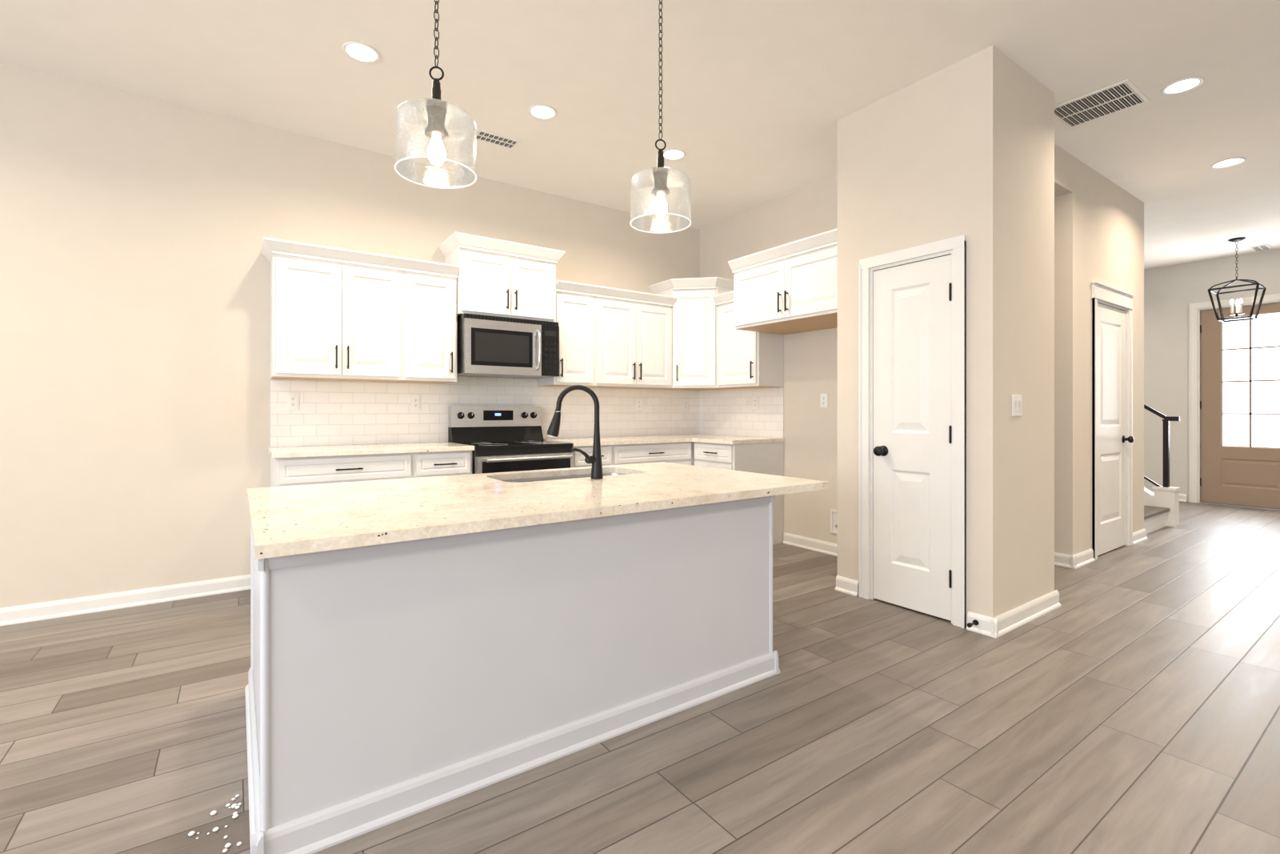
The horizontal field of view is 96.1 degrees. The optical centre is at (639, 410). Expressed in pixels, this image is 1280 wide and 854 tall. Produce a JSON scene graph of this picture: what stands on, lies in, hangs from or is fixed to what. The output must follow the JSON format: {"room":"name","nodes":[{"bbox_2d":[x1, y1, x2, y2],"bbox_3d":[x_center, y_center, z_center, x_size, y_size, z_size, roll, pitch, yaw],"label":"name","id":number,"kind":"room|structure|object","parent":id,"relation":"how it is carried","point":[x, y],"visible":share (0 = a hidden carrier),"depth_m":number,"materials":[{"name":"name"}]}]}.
{"room":"kitchen","nodes":[
{"label":"kitchen","id":0,"kind":"room"},
{"bbox_2d":[0,45,1279,623],"bbox_3d":[2.389,-0.364,1.732,14.240,3.050,9.240,0,0,-35],"label":"wall","id":1,"kind":"structure","parent":0,"point":[135,274],"depth_m":3.52,"materials":[{"name":"beige paint"}]},
{"bbox_2d":[260,236,459,383],"bbox_3d":[-1.902,-0.633,3.982,1.193,0.838,0.382,0,0,-35],"label":"upper cabinet","id":2,"kind":"object","parent":1,"relation":"attached to","point":[337,314],"visible":1,"depth_m":3.83,"materials":[{"name":"white paint"}]},
{"bbox_2d":[438,232,565,322],"bbox_3d":[-1.080,-0.995,4.535,0.880,0.568,0.422,0,0,-35],"label":"upper cabinet","id":3,"kind":"object","parent":1,"relation":"attached to","point":[498,278],"visible":0.98,"depth_m":4.37,"materials":[{"name":"white paint"}]},
{"bbox_2d":[456,312,559,378],"bbox_3d":[-1.057,-0.491,4.520,0.758,0.432,0.452,0,0,-35],"label":"microwave oven","id":4,"kind":"object","parent":1,"relation":"attached to","point":[488,346],"visible":1,"depth_m":4.34,"materials":[{"name":"silver metal"}]},
{"bbox_2d":[270,376,783,447],"bbox_3d":[-0.596,-0.015,4.446,3.763,0.512,1.123,0,0,-35],"label":"tile backsplash","id":5,"kind":"structure","parent":1,"relation":"attached to","point":[330,412],"depth_m":4.69,"materials":[{"name":"white tile"}]},
{"bbox_2d":[286,392,299,409],"bbox_3d":[-2.346,-0.064,3.889,0.070,0.115,0.008,0,0,-35],"label":"outlet","id":6,"kind":"object","parent":5,"relation":"attached to","point":[292,398],"visible":1,"depth_m":3.89,"materials":[{"name":"white plastic"}]},
{"bbox_2d":[410,394,420,409],"bbox_3d":[-1.695,-0.064,4.346,0.070,0.115,0.008,0,0,-35],"label":"outlet","id":7,"kind":"object","parent":5,"relation":"attached to","point":[415,399],"visible":1,"depth_m":4.34,"materials":[{"name":"white plastic"}]},
{"bbox_2d":[636,398,642,410],"bbox_3d":[-0.009,-0.064,5.530,0.070,0.115,0.008,0,0,-35],"label":"outlet","id":8,"kind":"object","parent":5,"relation":"attached to","point":[638,401],"visible":1,"depth_m":5.53,"materials":[{"name":"white plastic"}]},
{"bbox_2d":[682,398,687,410],"bbox_3d":[0.465,-0.064,5.864,0.070,0.115,0.008,0,0,-35],"label":"outlet","id":9,"kind":"object","parent":5,"relation":"attached to","point":[685,401],"visible":1,"depth_m":5.86,"materials":[{"name":"white plastic"}]},
{"bbox_2d":[752,396,758,408],"bbox_3d":[1.070,-0.074,5.327,0.008,0.115,0.070,0,0,-35],"label":"outlet","id":10,"kind":"object","parent":5,"relation":"attached to","point":[755,399],"visible":1,"depth_m":5.32,"materials":[{"name":"white plastic"}]},
{"bbox_2d":[0,491,1187,638],"bbox_3d":[2.389,1.115,1.732,14.000,0.092,9.000,0,0,-35],"label":"baseboard","id":11,"kind":"structure","parent":1,"relation":"attached to","point":[1002,624],"depth_m":3.39,"materials":[{"name":"white paint"}]},
{"bbox_2d":[966,619,979,627],"bbox_3d":[1.735,1.111,3.002,0.077,0.028,0.028,0,0,-35],"label":"door stop","id":12,"kind":"object","parent":11,"relation":"attached to","point":[975,622],"depth_m":3.00,"materials":[{"name":"black metal"}]},
{"bbox_2d":[537,280,676,388],"bbox_3d":[-0.270,-0.633,5.128,1.219,0.838,0.382,0,0,-35],"label":"upper cabinet","id":13,"kind":"object","parent":1,"relation":"attached to","point":[610,337],"visible":0.93,"depth_m":4.98,"materials":[{"name":"white paint"}]},
{"bbox_2d":[648,276,738,390],"bbox_3d":[0.540,-0.716,5.527,0.660,1.005,0.660,0,0,-35],"label":"upper cabinet","id":14,"kind":"object","parent":1,"relation":"attached to","point":[694,310],"visible":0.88,"depth_m":5.33,"materials":[{"name":"white paint"}]},
{"bbox_2d":[712,290,783,387],"bbox_3d":[0.963,-0.633,5.167,0.382,0.838,0.510,0,0,-35],"label":"upper cabinet","id":15,"kind":"object","parent":1,"relation":"attached to","point":[746,358],"visible":0.63,"depth_m":5.04,"materials":[{"name":"white paint"}]},
{"bbox_2d":[728,228,837,334],"bbox_3d":[1.304,-0.941,4.425,0.677,0.545,1.086,0,0,-35],"label":"upper cabinet","id":16,"kind":"object","parent":1,"relation":"attached to","point":[791,287],"visible":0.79,"depth_m":4.26,"materials":[{"name":"white paint"}]},
{"bbox_2d":[820,393,827,407],"bbox_3d":[1.508,-0.084,4.719,0.008,0.115,0.070,0,0,-35],"label":"outlet","id":17,"kind":"object","parent":1,"relation":"attached to","point":[823,397],"visible":1,"depth_m":4.71,"materials":[{"name":"white plastic"}]},
{"bbox_2d":[830,508,837,533],"bbox_3d":[1.580,0.891,4.598,0.029,0.190,0.150,0,0,-35],"label":"outlet box","id":18,"kind":"object","parent":1,"relation":"attached to","point":[834,513],"visible":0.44,"depth_m":4.64,"materials":[{"name":"white plastic"}]},
{"bbox_2d":[1012,394,1022,415],"bbox_3d":[2.053,-0.029,3.125,0.116,0.115,0.012,0,0,-35],"label":"light switch","id":19,"kind":"object","parent":1,"relation":"attached to","point":[1017,400],"visible":1,"depth_m":3.12,"materials":[{"name":"white plastic"}]},
{"bbox_2d":[858,234,1279,627],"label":"door frame","id":20,"kind":"structure","parent":1,"relation":"in","point":[1104,294],"depth_m":3.55,"materials":[{"name":"white wood"}]},
{"bbox_2d":[873,254,951,620],"bbox_3d":[1.556,0.147,3.331,0.105,2.005,0.476,0,0,-35],"label":"pantry door","id":21,"kind":"structure","parent":20,"relation":"attached to","point":[913,428],"depth_m":3.33,"materials":[{"name":"white paint"}]},
{"bbox_2d":[1097,303,1133,555],"bbox_3d":[3.893,0.147,4.728,0.725,2.005,0.105,0,0,-35],"label":"hall door","id":22,"kind":"structure","parent":20,"relation":"attached to","point":[1111,321],"depth_m":4.74,"materials":[{"name":"white paint"}]},
{"bbox_2d":[1200,302,1279,508],"bbox_3d":[7.335,-0.059,6.918,0.091,2.410,0.876,0,0,-35],"label":"front door","id":23,"kind":"structure","parent":20,"relation":"attached to","point":[1240,401],"depth_m":6.98,"materials":[{"name":"brown wood"}]},
{"bbox_2d":[0,500,1279,853],"bbox_3d":[2.954,1.211,2.129,15.620,0.100,9.240,0,0,-35],"label":"floor","id":24,"kind":"structure","parent":0,"point":[1139,713],"depth_m":2.02,"materials":[{"name":"brown wood"}]},
{"bbox_2d":[188,793,241,851],"bbox_3d":[-1.164,1.156,1.552,0.149,0.010,0.356,0,0,-35],"label":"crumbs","id":25,"kind":"object","parent":24,"relation":"on","point":[236,806],"visible":1,"depth_m":1.64,"materials":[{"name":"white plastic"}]},
{"bbox_2d":[270,450,471,487],"bbox_3d":[-1.798,0.718,3.892,1.159,0.886,0.650,0,0,-35],"label":"base cabinet","id":26,"kind":"object","parent":24,"relation":"on","point":[302,470],"visible":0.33,"depth_m":3.60,"materials":[{"name":"white paint"}]},
{"bbox_2d":[267,441,474,458],"bbox_3d":[-1.807,0.257,3.893,1.180,0.032,0.636,0,0,-35],"label":"countertop","id":27,"kind":"structure","parent":26,"relation":"on","point":[278,452],"depth_m":3.70,"materials":[{"name":"beige stone"}]},
{"bbox_2d":[448,405,574,473],"bbox_3d":[-0.980,0.562,4.410,0.756,1.198,0.720,0,0,-35],"label":"stove","id":28,"kind":"object","parent":24,"relation":"on","point":[504,438],"visible":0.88,"depth_m":4.44,"materials":[{"name":"silver metal"}]},
{"bbox_2d":[244,461,828,853],"bbox_3d":[-0.396,0.745,2.549,2.220,0.832,1.262,0,0,-35],"label":"kitchen island","id":29,"kind":"object","parent":24,"relation":"on","point":[418,645],"visible":1,"depth_m":1.85,"materials":[{"name":"paint"}]},
{"bbox_2d":[547,384,603,478],"bbox_3d":[-0.313,0.100,2.756,0.271,0.454,0.130,0,0,-4],"label":"faucet","id":30,"kind":"object","parent":29,"relation":"on","point":[553,430],"visible":1,"depth_m":2.78,"materials":[{"name":"black metal"}]},
{"bbox_2d":[572,441,783,544],"bbox_3d":[0.197,0.718,5.003,1.824,0.886,1.123,0,0,-35],"label":"base cabinet","id":31,"kind":"object","parent":24,"relation":"on","point":[764,458],"visible":0.28,"depth_m":4.89,"materials":[{"name":"white paint"}]},
{"bbox_2d":[543,433,784,446],"bbox_3d":[0.200,0.257,4.996,1.828,0.032,1.138,0,0,-35],"label":"countertop","id":32,"kind":"structure","parent":31,"relation":"on","point":[714,438],"depth_m":4.93,"materials":[{"name":"beige stone"}]},
{"bbox_2d":[1144,404,1180,533],"bbox_3d":[4.278,-0.311,6.616,1.075,2.944,2.681,0,0,-35],"label":"staircase","id":33,"kind":"structure","parent":24,"relation":"on","point":[1161,506],"depth_m":5.82,"materials":[{"name":"white paint"}]},
{"bbox_2d":[1200,501,1279,510],"bbox_3d":[7.359,1.154,6.931,0.130,0.014,0.874,0,0,-35],"label":"threshold","id":34,"kind":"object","parent":24,"relation":"on","point":[1200,502],"depth_m":6.97,"materials":[{"name":"brown wood"}]},
{"bbox_2d":[0,0,1279,269],"bbox_3d":[2.389,-1.939,1.732,14.240,0.100,9.240,0,0,-35],"label":"ceiling","id":35,"kind":"structure","parent":0,"point":[755,93],"depth_m":3.21,"materials":[{"name":"paint"}]},
{"bbox_2d":[342,41,380,63],"bbox_3d":[-1.467,-1.884,3.032,0.184,0.007,0.184,0,0,-35],"label":"recessed light","id":36,"kind":"object","parent":35,"relation":"in","point":[361,52],"visible":1,"depth_m":3.03,"materials":[{"name":"white plastic"}]},
{"bbox_2d":[394,0,476,188],"bbox_3d":[-0.699,-1.351,1.977,0.268,1.075,0.268,0,0,-35],"label":"pendant light","id":37,"kind":"object","parent":35,"relation":"hanging from","point":[438,116],"visible":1,"depth_m":1.99,"materials":[{"name":"clear glass"}]},
{"bbox_2d":[476,128,521,150],"bbox_3d":[-1.003,-1.885,4.000,0.315,0.006,0.160,0,0,-35],"label":"ceiling vent","id":38,"kind":"object","parent":35,"relation":"in","point":[485,136],"visible":0.92,"depth_m":4.00,"materials":[{"name":"white plastic"}]},
{"bbox_2d":[528,104,557,119],"bbox_3d":[-0.616,-1.884,3.636,0.184,0.007,0.184,0,0,-35],"label":"recessed light","id":39,"kind":"object","parent":35,"relation":"in","point":[539,111],"visible":1,"depth_m":3.63,"materials":[{"name":"white plastic"}]},
{"bbox_2d":[629,0,691,233],"bbox_3d":[0.090,-1.351,2.506,0.268,1.075,0.268,0,0,-35],"label":"pendant light","id":40,"kind":"object","parent":35,"relation":"hanging from","point":[660,178],"visible":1,"depth_m":2.51,"materials":[{"name":"clear glass"}]},
{"bbox_2d":[663,148,686,160],"bbox_3d":[0.248,-1.884,4.240,0.184,0.007,0.184,0,0,-35],"label":"recessed light","id":41,"kind":"object","parent":35,"relation":"in","point":[672,154],"visible":0.9,"depth_m":4.24,"materials":[{"name":"white plastic"}]},
{"bbox_2d":[1054,79,1150,128],"bbox_3d":[2.825,-1.885,3.557,0.400,0.006,0.415,0,0,-35],"label":"ceiling vent","id":42,"kind":"object","parent":35,"relation":"in","point":[1123,95],"visible":0.96,"depth_m":3.54,"materials":[{"name":"white plastic"}]},
{"bbox_2d":[1160,76,1204,95],"bbox_3d":[3.151,-1.884,3.343,0.184,0.007,0.184,0,0,-35],"label":"recessed light","id":43,"kind":"object","parent":35,"relation":"in","point":[1187,84],"visible":1,"depth_m":3.34,"materials":[{"name":"white plastic"}]},
{"bbox_2d":[1211,157,1245,167],"bbox_3d":[4.474,-1.884,4.377,0.184,0.007,0.184,0,0,-35],"label":"recessed light","id":44,"kind":"object","parent":35,"relation":"in","point":[1234,161],"visible":1,"depth_m":4.38,"materials":[{"name":"white plastic"}]},
{"bbox_2d":[1208,236,1266,322],"bbox_3d":[6.558,-1.443,6.323,0.396,0.890,0.396,0,0,-35],"label":"pendant lantern","id":45,"kind":"object","parent":35,"relation":"hanging from","point":[1238,307],"visible":1,"depth_m":6.32,"materials":[{"name":"black metal"}]},
{"bbox_2d":[1248,244,1272,251],"bbox_3d":[7.188,-1.885,6.661,0.320,0.006,0.150,0,0,-35],"label":"ceiling vent","id":46,"kind":"object","parent":35,"relation":"in","point":[1266,246],"visible":1,"depth_m":6.64,"materials":[{"name":"white plastic"}]}
]}

